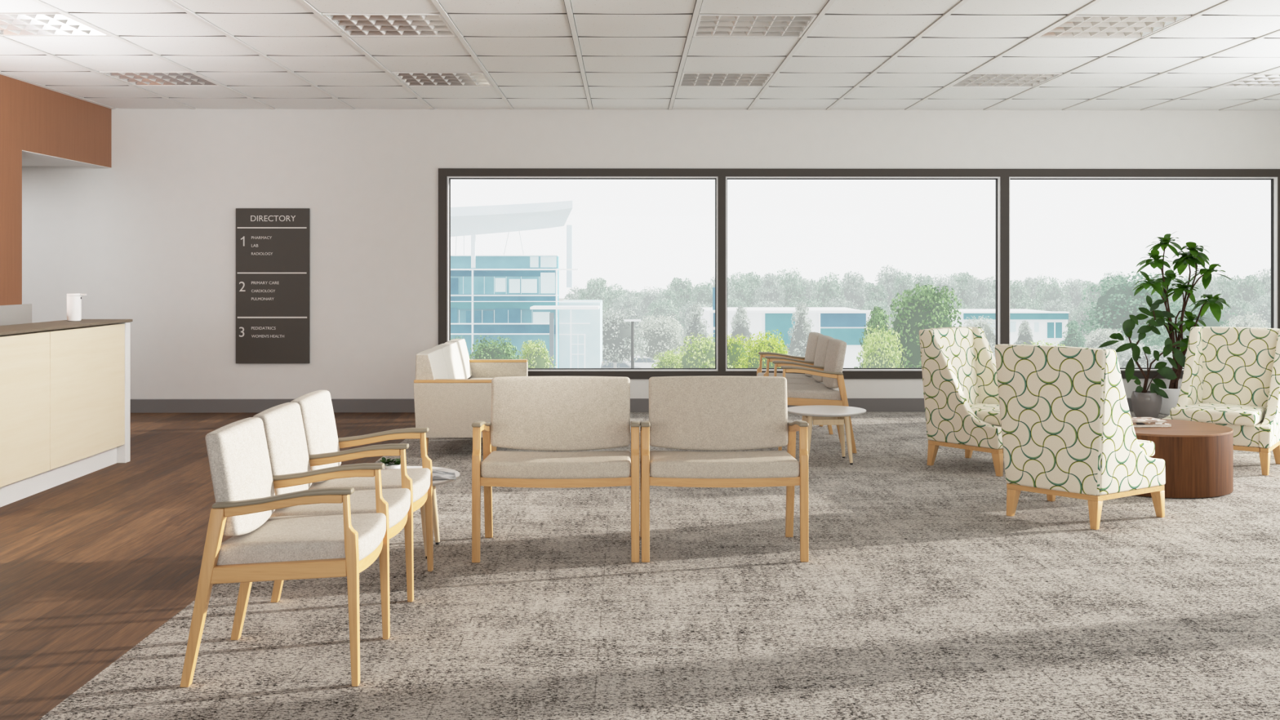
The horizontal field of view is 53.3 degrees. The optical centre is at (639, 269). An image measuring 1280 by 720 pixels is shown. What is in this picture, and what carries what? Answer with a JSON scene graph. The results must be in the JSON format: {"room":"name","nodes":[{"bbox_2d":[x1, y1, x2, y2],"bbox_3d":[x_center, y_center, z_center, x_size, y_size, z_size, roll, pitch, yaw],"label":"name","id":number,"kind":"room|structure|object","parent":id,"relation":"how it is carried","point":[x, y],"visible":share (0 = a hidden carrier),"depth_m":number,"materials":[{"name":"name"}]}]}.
{"room":"hospital interior","nodes":[
{"label":"hospital interior","id":0,"kind":"room"},
{"bbox_2d":[0,74,111,305],"bbox_3d":[-5.003,-0.089,4.505,0.160,2.879,15.116,0,0,-1],"label":"wall","id":1,"kind":"structure","parent":0,"point":[33,118],"depth_m":10.37,"materials":[{"name":"orange"}]},
{"bbox_2d":[22,150,111,168],"bbox_3d":[-6.129,-1.015,8.493,2.323,0.106,7.116,0,0,-1],"label":"ceiling","id":2,"kind":"structure","parent":0,"point":[28,158],"depth_m":11.46,"materials":[{"name":"paint"}]},
{"bbox_2d":[0,412,415,719],"bbox_3d":[-4.531,1.410,4.560,5.435,0.120,15.216,0,0,-1],"label":"floor","id":3,"kind":"structure","parent":0,"point":[92,564],"depth_m":6.03,"materials":[{"name":"brown wood"}]},
{"bbox_2d":[0,319,133,506],"bbox_3d":[-4.046,0.849,7.213,0.962,1.003,3.572,0,0,-1],"label":"reception desk","id":4,"kind":"object","parent":3,"relation":"on","point":[65,385],"visible":0.94,"depth_m":7.94,"materials":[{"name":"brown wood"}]},
{"bbox_2d":[0,303,31,325],"bbox_3d":[-4.029,0.421,7.458,0.060,0.395,2.000,0,0,-1],"label":"privacy screen","id":5,"kind":"object","parent":4,"relation":"on","point":[12,314],"visible":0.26,"depth_m":8.23,"materials":[{"name":"white plastic"}]},
{"bbox_2d":[0,319,133,335],"bbox_3d":[-3.768,0.356,7.216,0.407,0.018,3.572,0,0,-1],"label":"countertop","id":6,"kind":"structure","parent":4,"relation":"on","point":[63,324],"depth_m":8.00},
{"bbox_2d":[66,293,86,321],"bbox_3d":[-3.811,0.253,8.620,0.124,0.187,0.092,0,0,-1],"label":"soap dispenser","id":7,"kind":"object","parent":4,"relation":"on","point":[73,301],"visible":1,"depth_m":8.58,"materials":[{"name":"white plastic"}]},
{"bbox_2d":[66,295,81,321],"bbox_3d":[-3.827,0.261,8.620,0.092,0.172,0.092,0,0,-1],"label":"bottle","id":8,"kind":"object","parent":7,"relation":"attached to","point":[73,302],"depth_m":8.58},
{"bbox_2d":[0,0,1279,111],"bbox_3d":[0.679,-1.541,9.501,11.310,0.038,5.265,0,0,-1],"label":"ceiling","id":9,"kind":"structure","parent":0,"point":[855,55],"depth_m":9.16,"materials":[{"name":"tile"}]},
{"bbox_2d":[0,12,109,35],"bbox_3d":[-3.800,-1.572,7.951,0.711,0.094,0.719,0,0,-1],"label":"ceiling light","id":10,"kind":"object","parent":9,"relation":"attached to","point":[11,24],"visible":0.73,"depth_m":8.04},
{"bbox_2d":[99,71,219,85],"bbox_3d":[-3.824,-1.572,10.203,0.711,0.094,0.719,0,0,-1],"label":"ceiling light","id":11,"kind":"object","parent":9,"relation":"attached to","point":[180,77],"visible":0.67,"depth_m":10.20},
{"bbox_2d":[321,12,457,36],"bbox_3d":[-1.548,-1.572,7.975,0.711,0.094,0.719,0,0,-1],"label":"ceiling light","id":12,"kind":"object","parent":9,"relation":"attached to","point":[353,24],"visible":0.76,"depth_m":7.97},
{"bbox_2d":[391,71,493,86],"bbox_3d":[-1.571,-1.572,10.227,0.711,0.094,0.719,0,0,-1],"label":"ceiling light","id":13,"kind":"object","parent":9,"relation":"attached to","point":[408,78],"visible":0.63,"depth_m":10.22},
{"bbox_2d":[678,62,773,86],"bbox_3d":[0.680,-1.572,10.251,0.711,0.094,0.719,0,0,-1],"label":"ceiling light","id":14,"kind":"object","parent":9,"relation":"attached to","point":[687,78],"visible":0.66,"depth_m":10.24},
{"bbox_2d":[693,0,817,37],"bbox_3d":[0.704,-1.572,7.999,0.711,0.094,0.719,0,0,-1],"label":"ceiling light","id":15,"kind":"object","parent":9,"relation":"attached to","point":[708,25],"visible":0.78,"depth_m":7.99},
{"bbox_2d":[949,72,1062,87],"bbox_3d":[2.932,-1.572,10.275,0.711,0.094,0.719,0,0,-1],"label":"ceiling light","id":16,"kind":"object","parent":9,"relation":"attached to","point":[975,79],"visible":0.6,"depth_m":10.28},
{"bbox_2d":[1035,13,1191,38],"bbox_3d":[2.956,-1.572,8.023,0.711,0.094,0.719,0,0,-1],"label":"ceiling light","id":17,"kind":"object","parent":9,"relation":"attached to","point":[1080,25],"visible":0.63,"depth_m":8.02,"materials":[{"name":"metal"}]},
{"bbox_2d":[1219,72,1279,87],"bbox_3d":[5.184,-1.572,10.299,0.711,0.094,0.719,0,0,-1],"label":"ceiling light","id":18,"kind":"object","parent":9,"relation":"attached to","point":[1264,80],"visible":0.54,"depth_m":10.45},
{"bbox_2d":[22,97,1279,399],"bbox_3d":[-0.420,-0.150,12.222,13.820,3.000,0.220,0,0,-1],"label":"wall","id":19,"kind":"structure","parent":0,"point":[148,238],"depth_m":12.09,"materials":[{"name":"paint"}]},
{"bbox_2d":[235,208,310,363],"bbox_3d":[-3.476,0.150,12.063,0.693,1.466,0.031,0,0,-1],"label":"sign","id":20,"kind":"object","parent":19,"relation":"attached to","point":[273,245],"visible":1,"depth_m":12.05,"materials":[{"name":"plastic"}]},
{"bbox_2d":[130,398,1133,413],"bbox_3d":[-0.518,1.286,12.104,13.620,0.128,0.014,0,0,-1],"label":"baseboard","id":21,"kind":"structure","parent":19,"relation":"attached to","point":[637,405],"depth_m":12.07,"materials":[{"name":"grey plastic"}]},
{"bbox_2d":[438,168,1279,378],"bbox_3d":[2.131,0.036,12.180,8.088,2.000,0.118,0,0,-1],"label":"window","id":22,"kind":"structure","parent":19,"relation":"in","point":[1002,177],"depth_m":12.13,"materials":[{"name":"brown metal"}]},
{"bbox_2d":[38,411,1279,719],"bbox_3d":[2.279,1.410,4.632,8.185,0.120,15.216,0,0,-1],"label":"floor","id":23,"kind":"structure","parent":0,"point":[917,596],"depth_m":4.97,"materials":[{"name":"carpet"}]},
{"bbox_2d":[179,390,433,687],"bbox_3d":[-1.202,0.940,4.928,0.588,0.820,1.620,0,0,-1],"label":"chair","id":24,"kind":"object","parent":23,"relation":"on","point":[289,507],"visible":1,"depth_m":4.45,"materials":[{"name":"fabric"}]},
{"bbox_2d":[382,466,460,559],"bbox_3d":[-1.150,1.167,6.118,0.568,0.366,0.568,0,0,-1],"label":"side table","id":25,"kind":"object","parent":23,"relation":"on","point":[438,482],"visible":0.2,"depth_m":6.24,"materials":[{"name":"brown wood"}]},
{"bbox_2d":[377,457,407,469],"bbox_3d":[-1.223,0.955,6.294,0.151,0.056,0.096,0,0,-26],"label":"succulent","id":26,"kind":"object","parent":25,"relation":"on","point":[397,464],"visible":0.8,"depth_m":6.28,"materials":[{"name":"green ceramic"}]},
{"bbox_2d":[432,469,456,479],"bbox_3d":[-1.019,0.972,6.050,0.284,0.022,0.202,0,0,-11],"label":"open magazine","id":27,"kind":"object","parent":25,"relation":"on","point":[437,474],"visible":0.35,"depth_m":6.04,"materials":[{"name":"white paper"}]},
{"bbox_2d":[413,338,528,457],"bbox_3d":[-1.305,0.975,10.182,0.655,0.750,2.130,0,0,-1],"label":"sofa","id":28,"kind":"object","parent":23,"relation":"on","point":[452,390],"visible":0.8,"depth_m":9.12,"materials":[{"name":"fabric"}]},
{"bbox_2d":[415,348,448,379],"bbox_3d":[-1.535,0.763,9.489,0.172,0.326,0.689,0,0,-1],"label":"cushion","id":29,"kind":"object","parent":28,"relation":"on","point":[430,363],"depth_m":9.20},
{"bbox_2d":[431,343,462,378],"bbox_3d":[-1.543,0.763,10.179,0.172,0.326,0.689,0,0,-1],"label":"cushion","id":30,"kind":"object","parent":28,"relation":"on","point":[449,350],"depth_m":10.14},
{"bbox_2d":[444,338,471,378],"bbox_3d":[-1.550,0.763,10.869,0.172,0.326,0.689,0,0,-1],"label":"cushion","id":31,"kind":"object","parent":28,"relation":"on","point":[464,362],"depth_m":10.80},
{"bbox_2d":[471,376,639,562],"bbox_3d":[-0.392,0.940,6.156,0.779,0.820,0.588,0,0,-1],"label":"armchair","id":32,"kind":"object","parent":23,"relation":"on","point":[559,414],"visible":1,"depth_m":6.27,"materials":[{"name":"fabric"}]},
{"bbox_2d":[640,375,808,562],"bbox_3d":[0.390,0.940,6.165,0.779,0.820,0.588,0,0,-1],"label":"armchair","id":33,"kind":"object","parent":23,"relation":"on","point":[705,412],"visible":1,"depth_m":6.28,"materials":[{"name":"fabric"}]},
{"bbox_2d":[756,332,857,453],"bbox_3d":[1.294,0.940,10.204,0.588,0.820,1.653,0,0,-1],"label":"chair","id":34,"kind":"object","parent":23,"relation":"on","point":[823,362],"visible":0.8,"depth_m":9.61,"materials":[{"name":"fabric"}]},
{"bbox_2d":[787,404,866,464],"bbox_3d":[1.310,1.167,8.994,0.568,0.366,0.568,0,0,-1],"label":"side table","id":35,"kind":"object","parent":23,"relation":"on","point":[820,415],"visible":0.82,"depth_m":8.85,"materials":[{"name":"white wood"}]},
{"bbox_2d":[919,326,1003,476],"bbox_3d":[2.383,0.878,8.780,0.710,0.944,0.694,0,0,-45],"label":"chair","id":36,"kind":"object","parent":23,"relation":"on","point":[959,370],"visible":0.65,"depth_m":8.72,"materials":[{"name":"beige fabric"}]},
{"bbox_2d":[968,403,1000,426],"bbox_3d":[2.440,0.980,8.722,0.550,0.102,0.530,0,0,-45],"label":"seat cushion","id":37,"kind":"object","parent":36,"relation":"on","point":[988,413],"depth_m":8.53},
{"bbox_2d":[994,343,1165,529],"bbox_3d":[2.411,0.878,7.011,0.694,0.944,0.710,0,0,-43],"label":"chair","id":38,"kind":"object","parent":23,"relation":"on","point":[1068,430],"visible":1,"depth_m":6.75,"materials":[{"name":"beige fabric"}]},
{"bbox_2d":[1137,439,1155,457],"bbox_3d":[2.472,0.980,7.067,0.530,0.102,0.550,0,0,-43],"label":"seat cushion","id":39,"kind":"object","parent":38,"relation":"on","point":[1148,447],"depth_m":7.00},
{"bbox_2d":[1097,295,1186,417],"bbox_3d":[4.585,0.790,11.637,0.843,1.120,0.330,0,0,-1],"label":"rubber plant","id":40,"kind":"object","parent":23,"relation":"on","point":[1144,403],"visible":0.96,"depth_m":11.58,"materials":[{"name":"green plant"}]},
{"bbox_2d":[1133,231,1232,415],"bbox_3d":[5.003,0.495,11.850,0.913,1.710,0.493,0,0,-1],"label":"potted plant","id":41,"kind":"object","parent":23,"relation":"on","point":[1193,257],"visible":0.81,"depth_m":11.82,"materials":[{"name":"green plant"}]},
{"bbox_2d":[1133,418,1233,497],"bbox_3d":[3.219,1.161,7.940,0.864,0.377,0.864,0,0,-1],"label":"coffee table","id":42,"kind":"object","parent":23,"relation":"on","point":[1197,456],"visible":0.55,"depth_m":7.53,"materials":[{"name":"brown wood"}]},
{"bbox_2d":[1162,326,1279,475],"bbox_3d":[4.071,0.878,8.823,0.710,0.944,0.694,0,0,42],"label":"chair","id":43,"kind":"object","parent":23,"relation":"on","point":[1231,378],"visible":0.92,"depth_m":8.91,"materials":[{"name":"beige fabric"}]},
{"bbox_2d":[1169,402,1266,426],"bbox_3d":[4.016,0.980,8.762,0.550,0.102,0.530,0,0,42],"label":"seat cushion","id":44,"kind":"object","parent":43,"relation":"on","point":[1225,414],"depth_m":8.61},
{"label":"outside","id":45,"kind":"structure","parent":0,"visible":0},
{"bbox_2d":[559,298,1252,368],"bbox_3d":[32.687,9.600,218.359,590.000,0.500,404.000,0,0,-1],"label":"ground","id":46,"kind":"structure","parent":45,"point":[560,300],"depth_m":159.10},
{"bbox_2d":[467,335,519,359],"bbox_3d":[-7.723,6.425,66.051,3.197,6.050,3.374,0,0,-14],"label":"tree","id":47,"kind":"object","parent":46,"relation":"on","point":[491,352],"visible":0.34,"depth_m":65.52,"materials":[{"name":"green plant"}]},
{"bbox_2d":[450,200,602,368],"bbox_3d":[-10.894,2.466,77.889,17.089,13.767,16.000,0,0,-1],"label":"office building","id":48,"kind":"structure","parent":46,"relation":"on","point":[517,298],"depth_m":73.68,"materials":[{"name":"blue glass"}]},
{"bbox_2d":[515,338,556,368],"bbox_3d":[-5.649,6.549,67.933,2.019,5.799,2.196,0,0,20],"label":"tree","id":49,"kind":"object","parent":46,"relation":"on","point":[536,357],"visible":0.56,"depth_m":67.55,"materials":[{"name":"green plant"}]},
{"bbox_2d":[577,277,612,315],"bbox_3d":[-6.067,5.209,167.947,4.704,8.519,4.667,0,0,-18],"label":"tree","id":50,"kind":"object","parent":46,"relation":"on","point":[597,289],"visible":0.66,"depth_m":166.98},
{"bbox_2d":[602,283,628,315],"bbox_3d":[-3.780,5.810,176.084,5.438,7.885,5.212,0,0,-4],"label":"tree","id":51,"kind":"object","parent":46,"relation":"on","point":[611,294],"visible":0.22,"depth_m":174.78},
{"bbox_2d":[601,307,652,368],"bbox_3d":[-1.906,6.212,99.787,5.532,6.475,4.940,0,0,-21],"label":"tree","id":52,"kind":"object","parent":46,"relation":"on","point":[616,332],"visible":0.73,"depth_m":98.79,"materials":[{"name":"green plant"}]},
{"bbox_2d":[606,293,648,335],"bbox_3d":[-1.508,6.159,149.801,5.101,7.037,4.890,0,0,-31],"label":"tree","id":53,"kind":"object","parent":46,"relation":"on","point":[631,304],"visible":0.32,"depth_m":148.99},
{"bbox_2d":[624,319,640,368],"bbox_3d":[-0.412,6.034,70.000,0.920,6.632,0.300,0,0,-1],"label":"street lamp","id":54,"kind":"object","parent":46,"relation":"on","point":[632,321],"visible":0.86,"depth_m":69.93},
{"bbox_2d":[625,355,657,368],"bbox_3d":[0.565,8.620,116.011,4.239,1.456,1.760,0,0,5],"label":"car","id":55,"kind":"object","parent":46,"relation":"on","point":[639,362],"visible":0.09,"depth_m":115.19,"materials":[{"name":"white paint"}]},
{"bbox_2d":[635,286,665,322],"bbox_3d":[1.424,5.919,168.244,4.565,7.619,4.762,0,0,17],"label":"tree","id":56,"kind":"object","parent":46,"relation":"on","point":[648,297],"visible":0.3,"depth_m":167.27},
{"bbox_2d":[634,313,684,364],"bbox_3d":[1.751,6.478,103.906,4.777,5.926,4.984,0,0,-36],"label":"tree","id":57,"kind":"object","parent":46,"relation":"on","point":[660,335],"visible":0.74,"depth_m":102.70,"materials":[{"name":"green plant"}]},
{"bbox_2d":[644,297,686,342],"bbox_3d":[2.467,6.244,141.919,5.044,6.392,5.140,0,0,-43],"label":"tree","id":58,"kind":"object","parent":46,"relation":"on","point":[660,308],"visible":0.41,"depth_m":141.35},
{"bbox_2d":[651,348,684,368],"bbox_3d":[1.756,6.873,70.030,2.309,5.130,2.188,0,0,18],"label":"tree","id":59,"kind":"object","parent":46,"relation":"on","point":[668,361],"visible":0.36,"depth_m":69.52,"materials":[{"name":"green plant"}]},
{"bbox_2d":[654,288,680,318],"bbox_3d":[3.380,5.954,176.221,4.723,7.054,4.635,0,0,-31],"label":"tree","id":60,"kind":"object","parent":46,"relation":"on","point":[670,295],"visible":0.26,"depth_m":175.55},
{"bbox_2d":[664,277,694,319],"bbox_3d":[5.830,5.242,183.938,4.611,8.450,4.647,0,0,-11],"label":"tree","id":61,"kind":"object","parent":46,"relation":"on","point":[683,291],"visible":0.68,"depth_m":183.26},
{"bbox_2d":[675,303,713,355],"bbox_3d":[4.129,5.960,94.013,3.223,7.014,3.102,0,0,-13],"label":"tree","id":62,"kind":"object","parent":46,"relation":"on","point":[696,326],"visible":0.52,"depth_m":93.68,"materials":[{"name":"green plant"}]},
{"bbox_2d":[676,300,712,342],"bbox_3d":[6.804,6.494,149.952,5.631,5.871,6.307,0,0,28],"label":"tree","id":63,"kind":"object","parent":46,"relation":"on","point":[687,307],"visible":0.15,"depth_m":149.41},
{"bbox_2d":[690,281,712,306],"bbox_3d":[8.404,5.496,168.012,4.675,8.096,4.764,0,0,-36],"label":"tree","id":64,"kind":"object","parent":46,"relation":"on","point":[704,293],"visible":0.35,"depth_m":167.35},
{"bbox_2d":[673,333,733,368],"bbox_3d":[3.298,6.361,66.168,3.728,6.184,3.339,0,0,11],"label":"tree","id":65,"kind":"object","parent":46,"relation":"on","point":[701,354],"visible":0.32,"depth_m":65.23,"materials":[{"name":"green plant"}]},
{"bbox_2d":[727,306,752,356],"bbox_3d":[7.830,6.110,97.966,2.551,6.713,2.678,0,0,-13],"label":"tree","id":66,"kind":"object","parent":46,"relation":"on","point":[740,326],"visible":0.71,"depth_m":97.69,"materials":[{"name":"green plant"}]},
{"bbox_2d":[727,333,753,368],"bbox_3d":[4.993,6.425,68.009,2.219,6.053,2.462,0,0,-40],"label":"tree","id":67,"kind":"object","parent":46,"relation":"on","point":[735,348],"visible":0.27,"depth_m":67.53,"materials":[{"name":"green plant"}]},
{"bbox_2d":[727,271,754,306],"bbox_3d":[13.817,5.078,184.228,5.297,9.667,5.077,0,0,7],"label":"tree","id":68,"kind":"object","parent":46,"relation":"on","point":[740,292],"visible":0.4,"depth_m":183.03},
{"bbox_2d":[737,271,764,306],"bbox_3d":[17.061,4.888,192.133,6.217,9.483,6.335,0,0,4],"label":"tree","id":69,"kind":"object","parent":46,"relation":"on","point":[754,282],"visible":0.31,"depth_m":190.56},
{"bbox_2d":[737,329,788,368],"bbox_3d":[6.402,6.221,64.018,2.600,6.470,2.744,0,0,-44],"label":"tree","id":70,"kind":"object","parent":46,"relation":"on","point":[765,345],"visible":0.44,"depth_m":63.50,"materials":[{"name":"green plant"}]},
{"bbox_2d":[752,272,786,306],"bbox_3d":[17.060,4.893,168.116,4.137,9.168,4.170,0,0,33],"label":"tree","id":71,"kind":"object","parent":46,"relation":"on","point":[769,290],"visible":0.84,"depth_m":167.35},
{"bbox_2d":[700,287,872,368],"bbox_3d":[12.937,6.151,116.744,14.200,9.288,14.800,0,0,-1],"label":"building","id":72,"kind":"structure","parent":46,"relation":"on","point":[846,325],"depth_m":109.91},
{"bbox_2d":[776,267,807,306],"bbox_3d":[20.725,4.807,175.990,5.529,10.327,5.768,0,0,-3],"label":"tree","id":73,"kind":"object","parent":46,"relation":"on","point":[792,286],"visible":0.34,"depth_m":174.74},
{"bbox_2d":[783,302,813,356],"bbox_3d":[11.414,5.858,90.095,2.792,7.227,2.687,0,0,-6],"label":"tree","id":74,"kind":"object","parent":46,"relation":"on","point":[797,346],"visible":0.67,"depth_m":89.66,"materials":[{"name":"grey plant"}]},
{"bbox_2d":[786,296,822,306],"bbox_3d":[18.642,6.175,142.088,5.465,6.526,6.120,0,0,25],"label":"tree","id":75,"kind":"object","parent":46,"relation":"on","point":[793,304],"visible":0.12,"depth_m":141.89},
{"bbox_2d":[799,276,818,306],"bbox_3d":[23.350,5.292,184.349,5.710,8.561,5.818,0,0,14],"label":"tree","id":76,"kind":"object","parent":46,"relation":"on","point":[809,291],"visible":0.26,"depth_m":183.39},
{"bbox_2d":[812,271,844,306],"bbox_3d":[25.046,5.085,168.421,4.677,9.649,4.483,0,0,-19],"label":"tree","id":77,"kind":"object","parent":46,"relation":"on","point":[830,289],"visible":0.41,"depth_m":167.31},
{"bbox_2d":[822,297,862,310],"bbox_3d":[23.601,6.400,150.117,5.439,6.449,5.213,0,0,-11],"label":"tree","id":78,"kind":"object","parent":46,"relation":"on","point":[831,304],"visible":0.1,"depth_m":149.75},
{"bbox_2d":[839,270,869,310],"bbox_3d":[29.534,4.846,176.412,5.486,9.578,5.590,0,0,-33],"label":"tree","id":79,"kind":"object","parent":46,"relation":"on","point":[853,291],"visible":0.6,"depth_m":174.95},
{"bbox_2d":[853,305,892,368],"bbox_3d":[13.526,5.740,72.129,3.088,7.456,2.878,0,0,17],"label":"tree","id":80,"kind":"object","parent":46,"relation":"on","point":[878,319],"visible":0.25,"depth_m":71.94,"materials":[{"name":"green plant"}]},
{"bbox_2d":[862,281,888,309],"bbox_3d":[33.585,5.590,184.228,4.992,7.735,5.032,0,0,0],"label":"tree","id":81,"kind":"object","parent":46,"relation":"on","point":[874,293],"visible":0.52,"depth_m":183.44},
{"bbox_2d":[859,298,893,342],"bbox_3d":[26.322,6.320,142.366,5.109,6.227,5.206,0,0,-31],"label":"tree","id":82,"kind":"object","parent":46,"relation":"on","point":[870,306],"visible":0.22,"depth_m":141.40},
{"bbox_2d":[857,324,906,368],"bbox_3d":[11.032,5.959,58.011,2.266,7.007,2.391,0,0,36],"label":"tree","id":83,"kind":"object","parent":46,"relation":"on","point":[882,353],"visible":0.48,"depth_m":57.64,"materials":[{"name":"green plant"}]},
{"bbox_2d":[874,264,908,325],"bbox_3d":[37.812,4.594,192.301,5.578,10.844,5.347,0,0,-2],"label":"tree","id":84,"kind":"object","parent":46,"relation":"on","point":[889,278],"visible":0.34,"depth_m":191.30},
{"bbox_2d":[888,271,918,319],"bbox_3d":[34.913,4.874,168.304,4.429,9.513,4.514,0,0,-34],"label":"tree","id":85,"kind":"object","parent":46,"relation":"on","point":[904,284],"visible":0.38,"depth_m":167.88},
{"bbox_2d":[886,283,962,368],"bbox_3d":[18.452,5.133,84.354,6.383,8.682,6.505,0,0,27],"label":"tree","id":86,"kind":"object","parent":46,"relation":"on","point":[925,309],"visible":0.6,"depth_m":82.98,"materials":[{"name":"green plant"}]},
{"bbox_2d":[912,271,937,294],"bbox_3d":[39.056,4.828,176.326,4.420,9.290,4.409,0,0,-8],"label":"tree","id":87,"kind":"object","parent":46,"relation":"on","point":[925,280],"visible":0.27,"depth_m":175.72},
{"bbox_2d":[930,274,959,305],"bbox_3d":[43.795,5.214,184.742,5.531,9.336,5.771,0,0,26],"label":"tree","id":88,"kind":"object","parent":46,"relation":"on","point":[941,284],"visible":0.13,"depth_m":183.66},
{"bbox_2d":[949,271,977,306],"bbox_3d":[49.286,4.888,192.352,6.400,9.483,6.522,0,0,35],"label":"tree","id":89,"kind":"object","parent":46,"relation":"on","point":[962,282],"visible":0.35,"depth_m":191.02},
{"bbox_2d":[963,315,995,359],"bbox_3d":[24.551,6.369,92.139,3.817,6.158,3.408,0,0,21],"label":"tree","id":90,"kind":"object","parent":46,"relation":"on","point":[989,334],"visible":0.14,"depth_m":91.59,"materials":[{"name":"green plant"}]},
{"bbox_2d":[964,277,995,308],"bbox_3d":[45.044,5.178,168.395,4.553,8.582,4.518,0,0,25],"label":"tree","id":91,"kind":"object","parent":46,"relation":"on","point":[980,290],"visible":0.63,"depth_m":167.63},
{"bbox_2d":[947,308,1069,346],"bbox_3d":[33.062,7.466,119.957,10.601,7.489,12.800,0,0,-1],"label":"building","id":92,"kind":"structure","parent":46,"relation":"on","point":[1048,326],"depth_m":114.32,"materials":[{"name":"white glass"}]},
{"bbox_2d":[1009,279,1031,308],"bbox_3d":[54.469,5.396,184.353,6.204,8.326,6.088,0,0,-29],"label":"tree","id":93,"kind":"object","parent":46,"relation":"on","point":[1016,291],"visible":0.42,"depth_m":183.17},
{"bbox_2d":[1013,320,1035,345],"bbox_3d":[27.825,6.552,92.223,1.922,5.811,1.831,0,0,-42],"label":"tree","id":94,"kind":"object","parent":46,"relation":"on","point":[1024,335],"visible":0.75,"depth_m":92.01,"materials":[{"name":"grey plant"}]},
{"bbox_2d":[1009,296,1044,310],"bbox_3d":[43.279,6.159,142.691,6.150,6.560,5.492,0,0,5],"label":"tree","id":95,"kind":"object","parent":46,"relation":"on","point":[1028,304],"visible":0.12,"depth_m":141.75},
{"bbox_2d":[1022,274,1047,307],"bbox_3d":[59.656,5.034,192.694,4.918,8.867,4.907,0,0,-25],"label":"tree","id":96,"kind":"object","parent":46,"relation":"on","point":[1028,282],"visible":0.36,"depth_m":191.82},
{"bbox_2d":[1034,275,1071,310],"bbox_3d":[54.394,5.303,168.649,5.259,9.119,5.041,0,0,38],"label":"tree","id":97,"kind":"object","parent":46,"relation":"on","point":[1051,292],"visible":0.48,"depth_m":167.76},
{"bbox_2d":[1036,297,1078,330],"bbox_3d":[49.321,6.419,150.649,5.670,6.403,5.435,0,0,-3],"label":"tree","id":98,"kind":"object","parent":46,"relation":"on","point":[1053,307],"visible":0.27,"depth_m":149.64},
{"bbox_2d":[1058,320,1086,347],"bbox_3d":[30.714,6.505,90.313,2.546,5.899,2.645,0,0,17],"label":"tree","id":99,"kind":"object","parent":46,"relation":"on","point":[1073,339],"visible":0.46,"depth_m":90.01,"materials":[{"name":"teal plant"}]},
{"bbox_2d":[1060,278,1089,317],"bbox_3d":[59.955,5.271,176.835,4.734,8.609,4.646,0,0,-5],"label":"tree","id":100,"kind":"object","parent":46,"relation":"on","point":[1076,292],"visible":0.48,"depth_m":175.59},
{"bbox_2d":[1067,299,1104,346],"bbox_3d":[50.364,6.356,142.747,5.470,6.155,5.368,0,0,12],"label":"tree","id":101,"kind":"object","parent":46,"relation":"on","point":[1080,316],"visible":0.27,"depth_m":141.72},
{"bbox_2d":[1081,280,1105,305],"bbox_3d":[65.784,5.487,184.587,4.626,7.947,4.590,0,0,45],"label":"tree","id":102,"kind":"object","parent":46,"relation":"on","point":[1092,296],"visible":0.41,"depth_m":183.84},
{"bbox_2d":[1081,327,1127,367],"bbox_3d":[34.888,6.869,96.522,4.224,5.114,4.145,0,0,-39],"label":"tree","id":103,"kind":"object","parent":46,"relation":"on","point":[1097,339],"visible":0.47,"depth_m":95.75,"materials":[{"name":"green plant"}]},
{"bbox_2d":[1079,271,1184,348],"bbox_3d":[43.643,4.800,112.724,8.792,9.389,8.427,0,0,-15],"label":"tree","id":104,"kind":"object","parent":46,"relation":"on","point":[1113,307],"visible":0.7,"depth_m":110.99,"materials":[{"name":"teal plant"}]},
{"bbox_2d":[1117,345,1183,368],"bbox_3d":[29.500,6.891,74.298,4.626,5.088,5.032,0,0,22],"label":"tree","id":105,"kind":"object","parent":46,"relation":"on","point":[1142,362],"visible":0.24,"depth_m":73.48,"materials":[{"name":"grey plant"}]},
{"bbox_2d":[1136,298,1238,356],"bbox_3d":[56.272,6.226,130.214,10.787,6.422,9.632,0,0,8],"label":"tree","id":106,"kind":"object","parent":46,"relation":"on","point":[1211,321],"visible":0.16,"depth_m":128.44,"materials":[{"name":"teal plant"}]},
{"bbox_2d":[1172,274,1204,302],"bbox_3d":[75.570,5.003,176.950,5.347,8.932,5.335,0,0,-1],"label":"tree","id":107,"kind":"object","parent":46,"relation":"on","point":[1200,289],"visible":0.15,"depth_m":175.85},
{"bbox_2d":[1194,275,1222,297],"bbox_3d":[82.072,5.283,184.653,5.217,9.168,5.443,0,0,-3],"label":"tree","id":108,"kind":"object","parent":46,"relation":"on","point":[1211,289],"visible":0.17,"depth_m":183.53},
{"bbox_2d":[1212,274,1237,306],"bbox_3d":[88.537,5.102,192.793,6.196,8.994,6.314,0,0,29],"label":"tree","id":109,"kind":"object","parent":46,"relation":"on","point":[1223,284],"visible":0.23,"depth_m":191.40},
{"bbox_2d":[1208,298,1258,326],"bbox_3d":[66.225,6.306,142.658,5.340,6.257,5.981,0,0,-19],"label":"tree","id":110,"kind":"object","parent":46,"relation":"on","point":[1233,307],"visible":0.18,"depth_m":141.85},
{"bbox_2d":[1220,311,1271,328],"bbox_3d":[45.970,6.287,96.586,4.125,6.306,3.954,0,0,-6],"label":"tree","id":111,"kind":"object","parent":46,"relation":"on","point":[1257,323],"visible":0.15,"depth_m":95.98,"materials":[{"name":"green plant"}]},
{"bbox_2d":[1226,274,1268,315],"bbox_3d":[80.350,5.020,168.996,5.059,8.907,5.099,0,0,5],"label":"tree","id":112,"kind":"object","parent":46,"relation":"on","point":[1246,291],"visible":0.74,"depth_m":167.80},
{"bbox_2d":[1246,293,1271,328],"bbox_3d":[74.572,6.197,150.660,6.136,6.943,5.882,0,0,-6],"label":"tree","id":113,"kind":"object","parent":46,"relation":"on","point":[1264,308],"visible":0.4,"depth_m":149.90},
{"bbox_2d":[1249,267,1271,319],"bbox_3d":[87.320,4.774,176.769,5.460,10.406,5.696,0,0,-28],"label":"tree","id":114,"kind":"object","parent":46,"relation":"on","point":[1265,280],"visible":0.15,"depth_m":175.72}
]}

